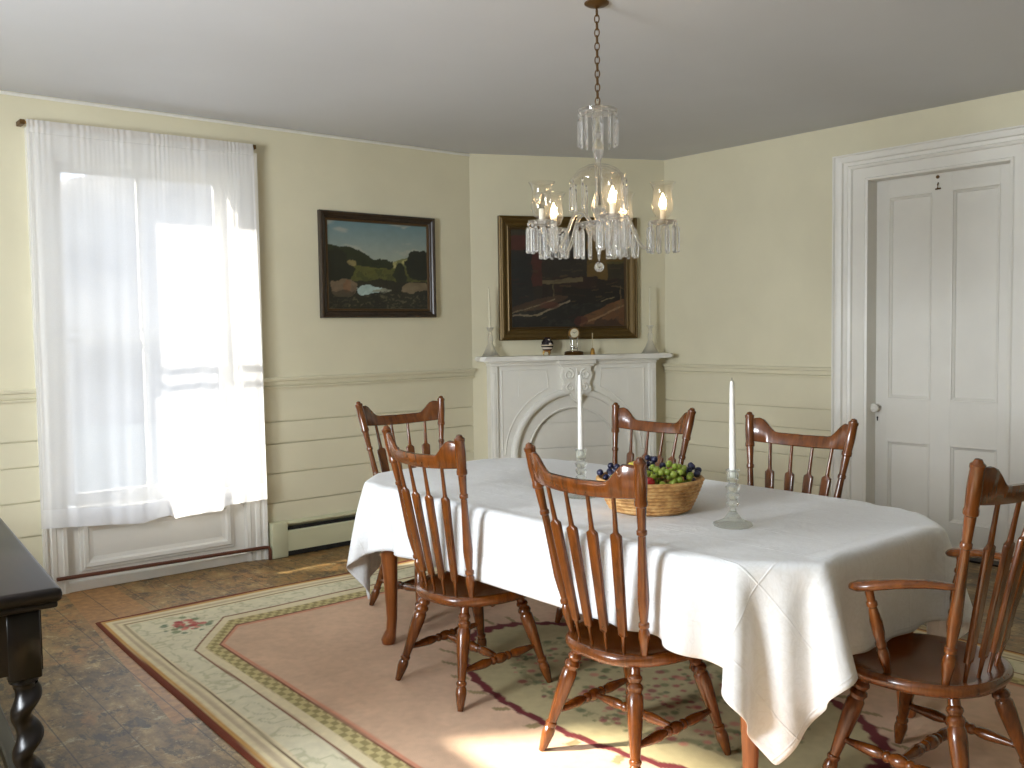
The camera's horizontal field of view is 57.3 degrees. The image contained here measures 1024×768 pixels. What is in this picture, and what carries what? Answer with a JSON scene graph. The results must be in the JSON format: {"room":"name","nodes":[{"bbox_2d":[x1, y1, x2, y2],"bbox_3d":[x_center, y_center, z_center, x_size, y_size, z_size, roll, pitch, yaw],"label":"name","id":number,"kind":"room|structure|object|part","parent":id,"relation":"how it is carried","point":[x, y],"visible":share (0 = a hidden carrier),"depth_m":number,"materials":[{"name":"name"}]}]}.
{"room":"dining room","nodes":[
{"label":"dining room","id":0,"kind":"room"},
{"bbox_2d":[0,90,473,566],"bbox_3d":[-2.544,-0.200,5.234,5.755,2.740,0.140,-4,4,-39],"label":"wall","id":1,"kind":"structure","parent":0,"point":[318,461],"depth_m":6.14,"materials":[{"name":"paint"}]},
{"bbox_2d":[0,388,36,403],"bbox_3d":[-3.642,0.125,4.222,2.746,0.071,0.040,-4,4,-39],"label":"trim","id":2,"kind":"structure","parent":1,"relation":"attached to","point":[14,395],"depth_m":5.03,"materials":[{"name":"paint"}]},
{"bbox_2d":[16,119,255,149],"bbox_3d":[-2.112,-1.424,5.389,1.321,0.039,0.088,-4,4,-39],"label":"curtain rod","id":3,"kind":"object","parent":1,"relation":"attached to","point":[20,122],"visible":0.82,"depth_m":4.96,"materials":[{"name":"gold metal"}]},
{"bbox_2d":[26,119,266,528],"bbox_3d":[-2.044,-0.322,5.395,1.300,2.242,0.066,-4,4,-39],"label":"sheer curtain","id":4,"kind":"object","parent":3,"relation":"hanging from","point":[144,257],"visible":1,"depth_m":5.36,"materials":[{"name":"white fabric"}]},
{"bbox_2d":[24,127,268,594],"bbox_3d":[-2.137,-0.132,5.564,1.304,2.554,0.214,-4,4,-39],"label":"window","id":5,"kind":"structure","parent":1,"relation":"in","point":[67,551],"depth_m":5.57,"materials":[{"name":"white paint"}]},
{"bbox_3d":[-2.116,0.928,5.618,1.060,0.430,0.132,-4,4,-39],"label":"apron panel","id":6,"kind":"part","parent":5,"relation":"part of","materials":[{"name":"white paint"}]},
{"bbox_2d":[0,90,469,156],"bbox_3d":[-2.523,-1.552,5.091,5.735,0.019,0.013,-4,4,-39],"label":"trim","id":7,"kind":"structure","parent":1,"relation":"attached to","point":[1,91],"depth_m":5.69,"materials":[{"name":"white paint"}]},
{"bbox_2d":[264,368,475,388],"bbox_3d":[-0.931,-0.042,6.460,1.685,0.071,0.040,-4,4,-39],"label":"trim","id":8,"kind":"structure","parent":1,"relation":"attached to","point":[382,377],"depth_m":6.40,"materials":[{"name":"paint"}]},
{"bbox_2d":[317,209,436,317],"bbox_3d":[-0.908,-0.810,6.442,0.915,0.708,0.040,-4,4,-39],"label":"landscape painting","id":9,"kind":"object","parent":1,"relation":"attached to","point":[371,265],"visible":1,"depth_m":6.43,"materials":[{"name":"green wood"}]},
{"bbox_2d":[0,0,1023,159],"bbox_3d":[0.711,-1.526,2.526,8.052,0.120,8.687,-4,4,-39],"label":"ceiling","id":10,"kind":"structure","parent":0,"point":[683,78],"depth_m":4.60,"materials":[{"name":"paint"}]},
{"bbox_2d":[526,0,679,271],"bbox_3d":[0.326,-0.993,3.787,0.599,1.076,0.617,-2,4,-25],"label":"chandelier","id":11,"kind":"object","parent":10,"relation":"hanging from","point":[607,230],"visible":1,"depth_m":3.75,"materials":[{"name":"clear glass"}]},
{"bbox_3d":[0.117,-0.725,3.705,0.029,0.063,0.028,-4,4,-39],"label":"bulb","id":12,"kind":"part","parent":11,"relation":"part of","materials":[{"name":"glass"}]},
{"bbox_3d":[0.177,-0.743,4.002,0.029,0.063,0.028,-4,4,-39],"label":"bulb","id":13,"kind":"part","parent":11,"relation":"part of","materials":[{"name":"white glass"}]},
{"bbox_3d":[0.222,-0.618,3.758,0.242,0.166,0.015,-2,4,-25],"label":"arm","id":14,"kind":"part","parent":11,"relation":"part of","materials":[{"name":"clear glass"}]},
{"bbox_3d":[0.256,-0.628,3.925,0.015,0.166,0.242,-4,4,-42],"label":"arm","id":15,"kind":"part","parent":11,"relation":"part of","materials":[{"name":"clear glass"}]},
{"bbox_3d":[0.347,-1.100,3.791,0.162,0.020,0.162,-4,4,-39],"label":"crown dish","id":16,"kind":"part","parent":11,"relation":"part of","materials":[{"name":"clear glass"}]},
{"bbox_3d":[0.353,-0.647,3.817,0.196,0.016,0.196,-4,4,-39],"label":"hub dish","id":17,"kind":"part","parent":11,"relation":"part of","materials":[{"name":"clear glass"}]},
{"bbox_3d":[0.370,-0.615,3.675,0.139,0.166,0.206,-4,4,-39],"label":"arm","id":18,"kind":"part","parent":11,"relation":"part of","materials":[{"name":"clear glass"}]},
{"bbox_3d":[0.382,-0.720,3.556,0.029,0.063,0.028,-4,4,-39],"label":"bulb","id":19,"kind":"part","parent":11,"relation":"part of","materials":[{"name":"white glass"}]},
{"bbox_3d":[0.495,-0.624,3.790,0.242,0.166,0.015,0,3,11],"label":"arm","id":20,"kind":"part","parent":11,"relation":"part of","materials":[{"name":"clear glass"}]},
{"bbox_3d":[0.605,-0.735,3.761,0.029,0.063,0.028,-4,4,-39],"label":"bulb","id":21,"kind":"part","parent":11,"relation":"part of","materials":[{"name":"white glass"}]},
{"bbox_2d":[0,545,1023,767],"bbox_3d":[0.753,1.329,2.688,8.052,0.120,8.687,-4,4,-39],"label":"floor","id":22,"kind":"structure","parent":0,"point":[97,707],"depth_m":3.91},
{"bbox_2d":[0,518,61,767],"bbox_3d":[-2.154,0.920,2.968,1.075,0.750,1.725,-3,4,-35],"label":"side table","id":23,"kind":"object","parent":22,"relation":"on","point":[26,589],"visible":1,"depth_m":2.56,"materials":[{"name":"brown wood"}]},
{"bbox_3d":[-1.342,0.957,2.591,0.088,0.694,0.085,-3,4,-35],"label":"leg","id":24,"kind":"part","parent":23,"relation":"part of","materials":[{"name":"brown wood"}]},
{"bbox_2d":[56,546,271,581],"bbox_3d":[-2.027,1.091,5.576,1.264,0.109,0.057,-4,4,-39],"label":"pipe","id":25,"kind":"object","parent":22,"relation":"on","point":[260,547],"visible":1,"depth_m":5.53,"materials":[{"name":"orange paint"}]},
{"bbox_2d":[268,510,356,558],"bbox_3d":[-0.917,0.963,6.496,1.624,0.226,0.071,-4,4,-39],"label":"baseboard heater","id":26,"kind":"object","parent":22,"relation":"on","point":[286,538],"visible":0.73,"depth_m":6.13,"materials":[{"name":"metal"}]},
{"bbox_2d":[95,559,1023,767],"bbox_3d":[0.525,1.206,3.755,2.970,0.006,4.787,-4,4,-39],"label":"area rug","id":27,"kind":"object","parent":22,"relation":"on","point":[302,674],"visible":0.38,"depth_m":3.67,"materials":[{"name":"fabric"}]},
{"bbox_2d":[355,396,494,609],"bbox_3d":[-0.445,0.620,4.866,0.650,1.074,0.527,-4,4,-39],"label":"chair","id":28,"kind":"object","parent":27,"relation":"on","point":[434,410],"visible":0.29,"depth_m":4.91,"materials":[{"name":"brown wood"}]},
{"bbox_3d":[-0.714,0.429,4.841,0.189,0.682,0.041,0,3,13],"label":"post","id":29,"kind":"part","parent":28,"relation":"part of","materials":[{"name":"brown wood"}]},
{"bbox_3d":[-0.667,0.968,4.886,0.167,0.385,0.055,-1,3,4],"label":"leg","id":30,"kind":"part","parent":28,"relation":"part of","materials":[{"name":"brown wood"}]},
{"bbox_3d":[-0.597,0.159,5.016,0.500,0.116,0.070,-4,4,-39],"label":"crest rail","id":31,"kind":"part","parent":28,"relation":"part of","materials":[{"name":"brown wood"}]},
{"bbox_3d":[-0.455,0.980,4.612,0.055,0.384,0.157,-1,3,1],"label":"leg","id":32,"kind":"part","parent":28,"relation":"part of","materials":[{"name":"brown wood"}]},
{"bbox_3d":[-0.384,0.409,5.114,0.041,0.682,0.189,-1,3,-2],"label":"post","id":33,"kind":"part","parent":28,"relation":"part of","materials":[{"name":"brown wood"}]},
{"bbox_2d":[381,425,551,711],"bbox_3d":[-0.182,0.690,3.777,0.511,1.051,0.539,-4,4,-39],"label":"dining chair","id":34,"kind":"object","parent":27,"relation":"on","point":[451,589],"visible":0.92,"depth_m":3.65,"materials":[{"name":"brown wood"}]},
{"bbox_3d":[-0.441,0.495,3.826,0.169,0.659,0.041,-1,3,-1],"label":"post","id":35,"kind":"part","parent":34,"relation":"part of","materials":[{"name":"brown wood"}]},
{"bbox_3d":[-0.403,1.024,3.829,0.158,0.384,0.055,-1,3,3],"label":"leg","id":36,"kind":"part","parent":34,"relation":"part of","materials":[{"name":"brown wood"}]},
{"bbox_3d":[-0.359,0.258,3.612,0.069,0.116,0.480,-4,4,-39],"label":"crest rail","id":37,"kind":"part","parent":34,"relation":"part of","materials":[{"name":"brown wood"}]},
{"bbox_3d":[-0.188,1.036,3.570,0.055,0.384,0.158,0,3,8],"label":"leg","id":38,"kind":"part","parent":34,"relation":"part of","materials":[{"name":"brown wood"}]},
{"bbox_3d":[-0.174,0.509,3.504,0.041,0.659,0.169,0,3,12],"label":"post","id":39,"kind":"part","parent":34,"relation":"part of","materials":[{"name":"brown wood"}]},
{"bbox_3d":[-0.162,0.826,3.801,0.430,0.042,0.457,-4,4,-39],"label":"seat","id":40,"kind":"part","parent":34,"relation":"part of","materials":[{"name":"brown wood"}]},
{"bbox_3d":[-0.144,1.007,4.058,0.055,0.383,0.149,0,3,14],"label":"leg","id":41,"kind":"part","parent":34,"relation":"part of","materials":[{"name":"brown wood"}]},
{"bbox_3d":[0.086,1.020,3.780,0.149,0.383,0.055,-1,3,-3],"label":"leg","id":42,"kind":"part","parent":34,"relation":"part of","materials":[{"name":"brown wood"}]},
{"bbox_2d":[555,402,695,622],"bbox_3d":[0.538,0.637,4.521,0.511,1.051,0.539,-4,4,-39],"label":"dining chair","id":43,"kind":"object","parent":27,"relation":"on","point":[622,417],"visible":0.27,"depth_m":4.65,"materials":[{"name":"brown wood"}]},
{"bbox_3d":[0.280,0.973,4.556,0.149,0.383,0.055,-1,3,-3],"label":"leg","id":44,"kind":"part","parent":43,"relation":"part of","materials":[{"name":"brown wood"}]},
{"bbox_3d":[0.524,0.427,4.772,0.041,0.659,0.169,0,3,12],"label":"post","id":45,"kind":"part","parent":43,"relation":"part of","materials":[{"name":"brown wood"}]},
{"bbox_3d":[0.702,0.185,4.636,0.069,0.116,0.480,-4,4,-39],"label":"crest rail","id":46,"kind":"part","parent":43,"relation":"part of","materials":[{"name":"brown wood"}]},
{"bbox_3d":[0.791,0.441,4.450,0.169,0.659,0.041,-1,3,-1],"label":"post","id":47,"kind":"part","parent":43,"relation":"part of","materials":[{"name":"brown wood"}]},
{"bbox_2d":[524,443,730,767],"bbox_3d":[0.387,0.719,3.112,0.511,1.051,0.539,-4,4,-39],"label":"dining chair","id":48,"kind":"object","parent":27,"relation":"on","point":[599,640],"visible":0.95,"depth_m":2.99,"materials":[{"name":"brown wood"}]},
{"bbox_3d":[0.128,0.524,3.161,0.169,0.659,0.041,-1,3,-1],"label":"post","id":49,"kind":"part","parent":48,"relation":"part of","materials":[{"name":"brown wood"}]},
{"bbox_3d":[0.167,1.053,3.164,0.158,0.384,0.055,-1,3,3],"label":"leg","id":50,"kind":"part","parent":48,"relation":"part of","materials":[{"name":"brown wood"}]},
{"bbox_3d":[0.210,0.288,2.947,0.069,0.116,0.480,-4,4,-39],"label":"crest rail","id":51,"kind":"part","parent":48,"relation":"part of","materials":[{"name":"brown wood"}]},
{"bbox_3d":[0.425,1.037,3.392,0.055,0.383,0.149,0,3,14],"label":"leg","id":52,"kind":"part","parent":48,"relation":"part of","materials":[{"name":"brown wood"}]},
{"bbox_3d":[0.408,0.855,3.135,0.430,0.042,0.457,-4,4,-39],"label":"seat","id":53,"kind":"part","parent":48,"relation":"part of","materials":[{"name":"brown wood"}]},
{"bbox_3d":[0.382,1.065,2.904,0.055,0.384,0.158,0,3,8],"label":"leg","id":54,"kind":"part","parent":48,"relation":"part of","materials":[{"name":"brown wood"}]},
{"bbox_3d":[0.395,0.538,2.839,0.041,0.659,0.169,0,3,12],"label":"post","id":55,"kind":"part","parent":48,"relation":"part of","materials":[{"name":"brown wood"}]},
{"bbox_3d":[0.655,1.049,3.115,0.149,0.383,0.055,-1,3,-3],"label":"leg","id":56,"kind":"part","parent":48,"relation":"part of","materials":[{"name":"brown wood"}]},
{"bbox_2d":[381,551,915,767],"bbox_3d":[0.410,0.830,3.901,1.140,0.731,2.406,-4,4,-39],"label":"dining table","id":57,"kind":"object","parent":27,"relation":"on","point":[750,751],"visible":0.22,"depth_m":4.25,"materials":[{"name":"brown wood"}]},
{"bbox_3d":[-0.557,0.836,4.272,0.088,0.707,0.085,-4,4,-39],"label":"leg","id":58,"kind":"part","parent":57,"relation":"part of","materials":[{"name":"brown wood"}]},
{"bbox_2d":[346,458,972,764],"bbox_3d":[0.408,0.751,3.896,1.264,0.599,2.664,-4,4,-39],"label":"tablecloth","id":59,"kind":"object","parent":57,"relation":"on","point":[770,603],"visible":0.7,"depth_m":2.98,"materials":[{"name":"white fabric"}]},
{"bbox_2d":[568,448,595,498],"bbox_3d":[0.283,0.363,3.836,0.136,0.196,0.136,1,4,33],"label":"glass candlestick","id":60,"kind":"object","parent":59,"relation":"on","point":[580,464],"visible":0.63,"depth_m":3.81,"materials":[{"name":"clear glass"}]},
{"bbox_2d":[578,374,583,449],"bbox_3d":[0.278,0.121,3.822,0.024,0.343,0.024,-4,5,-39],"label":"taper candle","id":61,"kind":"object","parent":60,"relation":"on","point":[580,406],"visible":1,"depth_m":3.81,"materials":[{"name":"wax"}]},
{"bbox_3d":[0.282,0.339,3.835,0.050,0.147,0.052,1,4,33],"label":"stem","id":62,"kind":"part","parent":60,"relation":"part of","materials":[{"name":"clear glass"}]},
{"bbox_2d":[596,468,704,516],"bbox_3d":[0.521,0.411,3.543,0.406,0.127,0.406,-2,3,-14],"label":"fruit basket","id":63,"kind":"object","parent":59,"relation":"on","point":[678,498],"visible":0.5,"depth_m":3.39,"materials":[{"name":"wicker"}]},
{"bbox_2d":[597,463,624,479],"bbox_3d":[0.397,0.352,3.547,0.151,0.109,0.144,-4,4,-39],"label":"grapes","id":64,"kind":"object","parent":63,"relation":"in","point":[611,469],"visible":0.22,"depth_m":3.54,"materials":[{"name":"blue food"}]},
{"bbox_2d":[647,476,654,483],"bbox_3d":[0.495,0.358,3.398,0.048,0.050,0.048,-4,4,-39],"label":"fruit","id":65,"kind":"object","parent":63,"relation":"in","point":[650,480],"visible":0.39,"depth_m":3.38,"materials":[{"name":"red food"}]},
{"bbox_2d":[645,455,665,476],"bbox_3d":[0.517,0.328,3.629,0.136,0.109,0.117,-4,4,-39],"label":"grapes","id":66,"kind":"object","parent":63,"relation":"in","point":[652,459],"visible":0.3,"depth_m":3.61,"materials":[{"name":"blue food"}]},
{"bbox_2d":[647,460,693,483],"bbox_3d":[0.570,0.350,3.459,0.182,0.132,0.168,-4,4,-39],"label":"grapes","id":67,"kind":"object","parent":63,"relation":"in","point":[676,476],"visible":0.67,"depth_m":3.42,"materials":[{"name":"green food"}]},
{"bbox_3d":[0.570,0.353,3.460,0.126,0.080,0.100,0,3,7],"label":"grape stem","id":68,"kind":"part","parent":67,"relation":"part of","materials":[{"name":"green food"}]},
{"bbox_2d":[684,462,701,480],"bbox_3d":[0.679,0.347,3.534,0.072,0.106,0.123,0,3,14],"label":"grapes","id":69,"kind":"object","parent":63,"relation":"in","point":[691,466],"visible":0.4,"depth_m":3.50,"materials":[{"name":"blue food"}]},
{"bbox_2d":[713,469,752,529],"bbox_3d":[0.760,0.391,3.226,0.136,0.196,0.136,-4,4,-39],"label":"glass candlestick","id":70,"kind":"object","parent":59,"relation":"on","point":[732,520],"visible":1,"depth_m":3.21,"materials":[{"name":"clear glass"}]},
{"bbox_2d":[729,380,735,469],"bbox_3d":[0.755,0.149,3.211,0.024,0.343,0.024,-4,5,-39],"label":"taper candle","id":71,"kind":"object","parent":70,"relation":"on","point":[732,437],"visible":1,"depth_m":3.20,"materials":[{"name":"wax"}]},
{"bbox_3d":[0.760,0.366,3.224,0.052,0.147,0.050,-4,4,-39],"label":"stem","id":72,"kind":"part","parent":70,"relation":"part of","materials":[{"name":"clear glass"}]},
{"bbox_3d":[0.715,0.900,2.815,0.088,0.707,0.085,-4,4,-39],"label":"leg","id":73,"kind":"part","parent":57,"relation":"part of","materials":[{"name":"brown wood"}]},
{"bbox_3d":[1.423,0.856,3.399,0.088,0.707,0.085,-4,4,-39],"label":"leg","id":74,"kind":"part","parent":57,"relation":"part of","materials":[{"name":"brown wood"}]},
{"bbox_2d":[689,411,858,668],"bbox_3d":[1.070,0.665,3.879,0.511,1.051,0.539,-4,4,-41],"label":"dining chair","id":75,"kind":"object","parent":27,"relation":"on","point":[756,429],"visible":0.29,"depth_m":4.00,"materials":[{"name":"brown wood"}]},
{"bbox_3d":[1.051,0.455,4.130,0.041,0.659,0.169,0,3,11],"label":"post","id":76,"kind":"part","parent":75,"relation":"part of","materials":[{"name":"brown wood"}]},
{"bbox_3d":[1.231,0.213,3.997,0.069,0.116,0.480,-4,4,-41],"label":"crest rail","id":77,"kind":"part","parent":75,"relation":"part of","materials":[{"name":"brown wood"}]},
{"bbox_3d":[1.325,0.469,3.813,0.169,0.659,0.041,-1,3,-2],"label":"post","id":78,"kind":"part","parent":75,"relation":"part of","materials":[{"name":"brown wood"}]},
{"bbox_2d":[822,458,1023,767],"bbox_3d":[1.293,0.711,2.827,0.650,1.074,0.527,-4,4,-39],"label":"armchair","id":79,"kind":"object","parent":27,"relation":"on","point":[949,668],"visible":0.98,"depth_m":2.70,"materials":[{"name":"brown wood"}]},
{"bbox_3d":[1.026,1.057,2.883,0.157,0.384,0.055,0,3,10],"label":"leg","id":80,"kind":"part","parent":79,"relation":"part of","materials":[{"name":"brown wood"}]},
{"bbox_3d":[1.097,0.573,2.641,0.289,0.056,0.060,1,4,33],"label":"arm","id":81,"kind":"part","parent":79,"relation":"part of","materials":[{"name":"brown wood"}]},
{"bbox_3d":[1.314,1.039,3.120,0.055,0.384,0.157,-1,3,1],"label":"leg","id":82,"kind":"part","parent":79,"relation":"part of","materials":[{"name":"brown wood"}]},
{"bbox_3d":[1.274,0.858,2.861,0.485,0.042,0.430,-4,4,-39],"label":"seat","id":83,"kind":"part","parent":79,"relation":"part of","materials":[{"name":"brown wood"}]},
{"bbox_3d":[1.255,1.068,2.624,0.055,0.385,0.167,0,3,7],"label":"leg","id":84,"kind":"part","parent":79,"relation":"part of","materials":[{"name":"brown wood"}]},
{"bbox_3d":[1.227,0.531,2.557,0.041,0.682,0.189,-1,3,-2],"label":"post","id":85,"kind":"part","parent":79,"relation":"part of","materials":[{"name":"brown wood"}]},
{"bbox_3d":[1.502,0.548,2.976,0.060,0.056,0.289,-2,4,-22],"label":"arm","id":86,"kind":"part","parent":79,"relation":"part of","materials":[{"name":"brown wood"}]},
{"bbox_3d":[1.432,0.265,2.626,0.500,0.116,0.070,-4,4,-39],"label":"crest rail","id":87,"kind":"part","parent":79,"relation":"part of","materials":[{"name":"brown wood"}]},
{"bbox_3d":[1.525,1.052,2.847,0.167,0.385,0.055,-1,3,4],"label":"leg","id":88,"kind":"part","parent":79,"relation":"part of","materials":[{"name":"brown wood"}]},
{"bbox_3d":[1.557,0.510,2.829,0.189,0.682,0.041,0,3,13],"label":"post","id":89,"kind":"part","parent":79,"relation":"part of","materials":[{"name":"brown wood"}]},
{"bbox_2d":[475,353,673,467],"bbox_3d":[0.501,0.399,7.124,1.533,1.240,0.240,-2,3,-15],"label":"mantelpiece","id":90,"kind":"object","parent":22,"relation":"on","point":[533,399],"visible":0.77,"depth_m":7.12,"materials":[{"name":"paint"}]},
{"bbox_2d":[481,327,498,356],"bbox_3d":[-0.160,-0.310,6.921,0.136,0.217,0.136,-4,4,-39],"label":"candlestick","id":91,"kind":"object","parent":90,"relation":"on","point":[490,351],"visible":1,"depth_m":6.90,"materials":[{"name":"clear glass"}]},
{"bbox_2d":[488,288,490,326],"bbox_3d":[-0.167,-0.555,6.905,0.019,0.318,0.019,-5,5,-39],"label":"taper candle","id":92,"kind":"object","parent":91,"relation":"on","point":[489,309],"visible":1,"depth_m":6.90,"materials":[{"name":"beige wax"}]},
{"bbox_3d":[0.103,0.211,7.007,0.373,0.641,0.010,-2,3,-15],"label":"spandrel molding","id":93,"kind":"part","parent":90,"relation":"part of","materials":[{"name":"paint"}]},
{"bbox_2d":[541,337,552,355],"bbox_3d":[0.264,-0.281,7.035,0.094,0.137,0.094,-4,4,-39],"label":"vase","id":94,"kind":"object","parent":90,"relation":"on","point":[547,343],"visible":1,"depth_m":7.00,"materials":[{"name":"paint"}]},
{"bbox_2d":[564,328,583,354],"bbox_3d":[0.468,-0.331,7.087,0.148,0.221,0.148,-4,4,-39],"label":"clock","id":95,"kind":"object","parent":90,"relation":"on","point":[573,333],"visible":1,"depth_m":7.07,"materials":[{"name":"gold metal"}]},
{"bbox_3d":[0.477,0.523,7.132,1.002,0.991,0.066,-2,3,-15],"label":"arch molding","id":96,"kind":"part","parent":90,"relation":"part of","materials":[{"name":"paint"}]},
{"bbox_2d":[475,353,673,361],"bbox_3d":[0.492,-0.203,7.090,1.533,0.034,0.240,-2,3,-15],"label":"mantel shelf","id":97,"kind":"object","parent":90,"relation":"attached to","point":[623,357],"depth_m":7.01,"materials":[{"name":"white paint"}]},
{"bbox_2d":[590,333,594,354],"bbox_3d":[0.612,-0.307,7.127,0.042,0.165,0.042,-4,4,-39],"label":"bell","id":98,"kind":"object","parent":90,"relation":"on","point":[592,352],"visible":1,"depth_m":7.12,"materials":[{"name":"gold metal"}]},
{"bbox_2d":[590,348,594,354],"bbox_3d":[0.613,-0.250,7.130,0.042,0.051,0.042,-4,4,-39],"label":"cup","id":99,"kind":"object","parent":98,"relation":"on","point":[592,352],"depth_m":7.12,"materials":[{"name":"gold metal"}]},
{"bbox_3d":[0.846,0.189,7.204,0.373,0.641,0.010,-2,3,-15],"label":"spandrel molding","id":100,"kind":"part","parent":90,"relation":"part of","materials":[{"name":"paint"}]},
{"bbox_2d":[642,325,658,352],"bbox_3d":[1.069,-0.346,7.246,0.136,0.217,0.136,-4,4,-39],"label":"candlestick","id":101,"kind":"object","parent":90,"relation":"on","point":[650,347],"visible":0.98,"depth_m":7.22,"materials":[{"name":"clear glass"}]},
{"bbox_2d":[649,288,650,324],"bbox_3d":[1.065,-0.591,7.232,0.019,0.318,0.019,-4,4,-39],"label":"taper candle","id":102,"kind":"object","parent":101,"relation":"on","point":[649,288],"visible":1,"depth_m":7.22,"materials":[{"name":"beige wax"}]},
{"bbox_2d":[469,154,667,463],"bbox_3d":[0.437,-0.360,7.264,1.620,2.740,0.140,-2,3,-15],"label":"wall","id":103,"kind":"structure","parent":0,"point":[498,184],"depth_m":7.09,"materials":[{"name":"paint"}]},
{"bbox_2d":[497,215,637,340],"bbox_3d":[0.434,-0.804,7.139,1.100,0.928,0.050,-2,3,-15],"label":"painting","id":104,"kind":"object","parent":103,"relation":"attached to","point":[539,298],"visible":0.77,"depth_m":7.13,"materials":[{"name":"wood"}]},
{"bbox_2d":[664,90,1023,496],"bbox_3d":[3.626,-0.254,4.587,0.140,2.740,7.455,-4,4,-39],"label":"wall","id":105,"kind":"structure","parent":0,"point":[749,280],"depth_m":6.68,"materials":[{"name":"paint"}]},
{"bbox_2d":[662,363,830,377],"bbox_3d":[1.675,-0.101,6.820,0.040,0.071,1.500,-4,4,-39],"label":"trim","id":106,"kind":"structure","parent":105,"relation":"attached to","point":[790,371],"depth_m":6.76,"materials":[{"name":"paint"}]},
{"bbox_2d":[831,125,1023,569],"bbox_3d":[2.757,-0.203,5.880,0.560,2.556,1.330,-4,4,-39],"label":"door","id":107,"kind":"structure","parent":105,"relation":"in","point":[927,331],"depth_m":5.83,"materials":[{"name":"white paint"},{"name":"white porcelain"}]},
{"bbox_3d":[2.373,0.155,6.123,0.065,0.058,0.058,-4,4,-39],"label":"knob","id":108,"kind":"part","parent":107,"relation":"part of","materials":[{"name":"white ceramic"}]}
]}

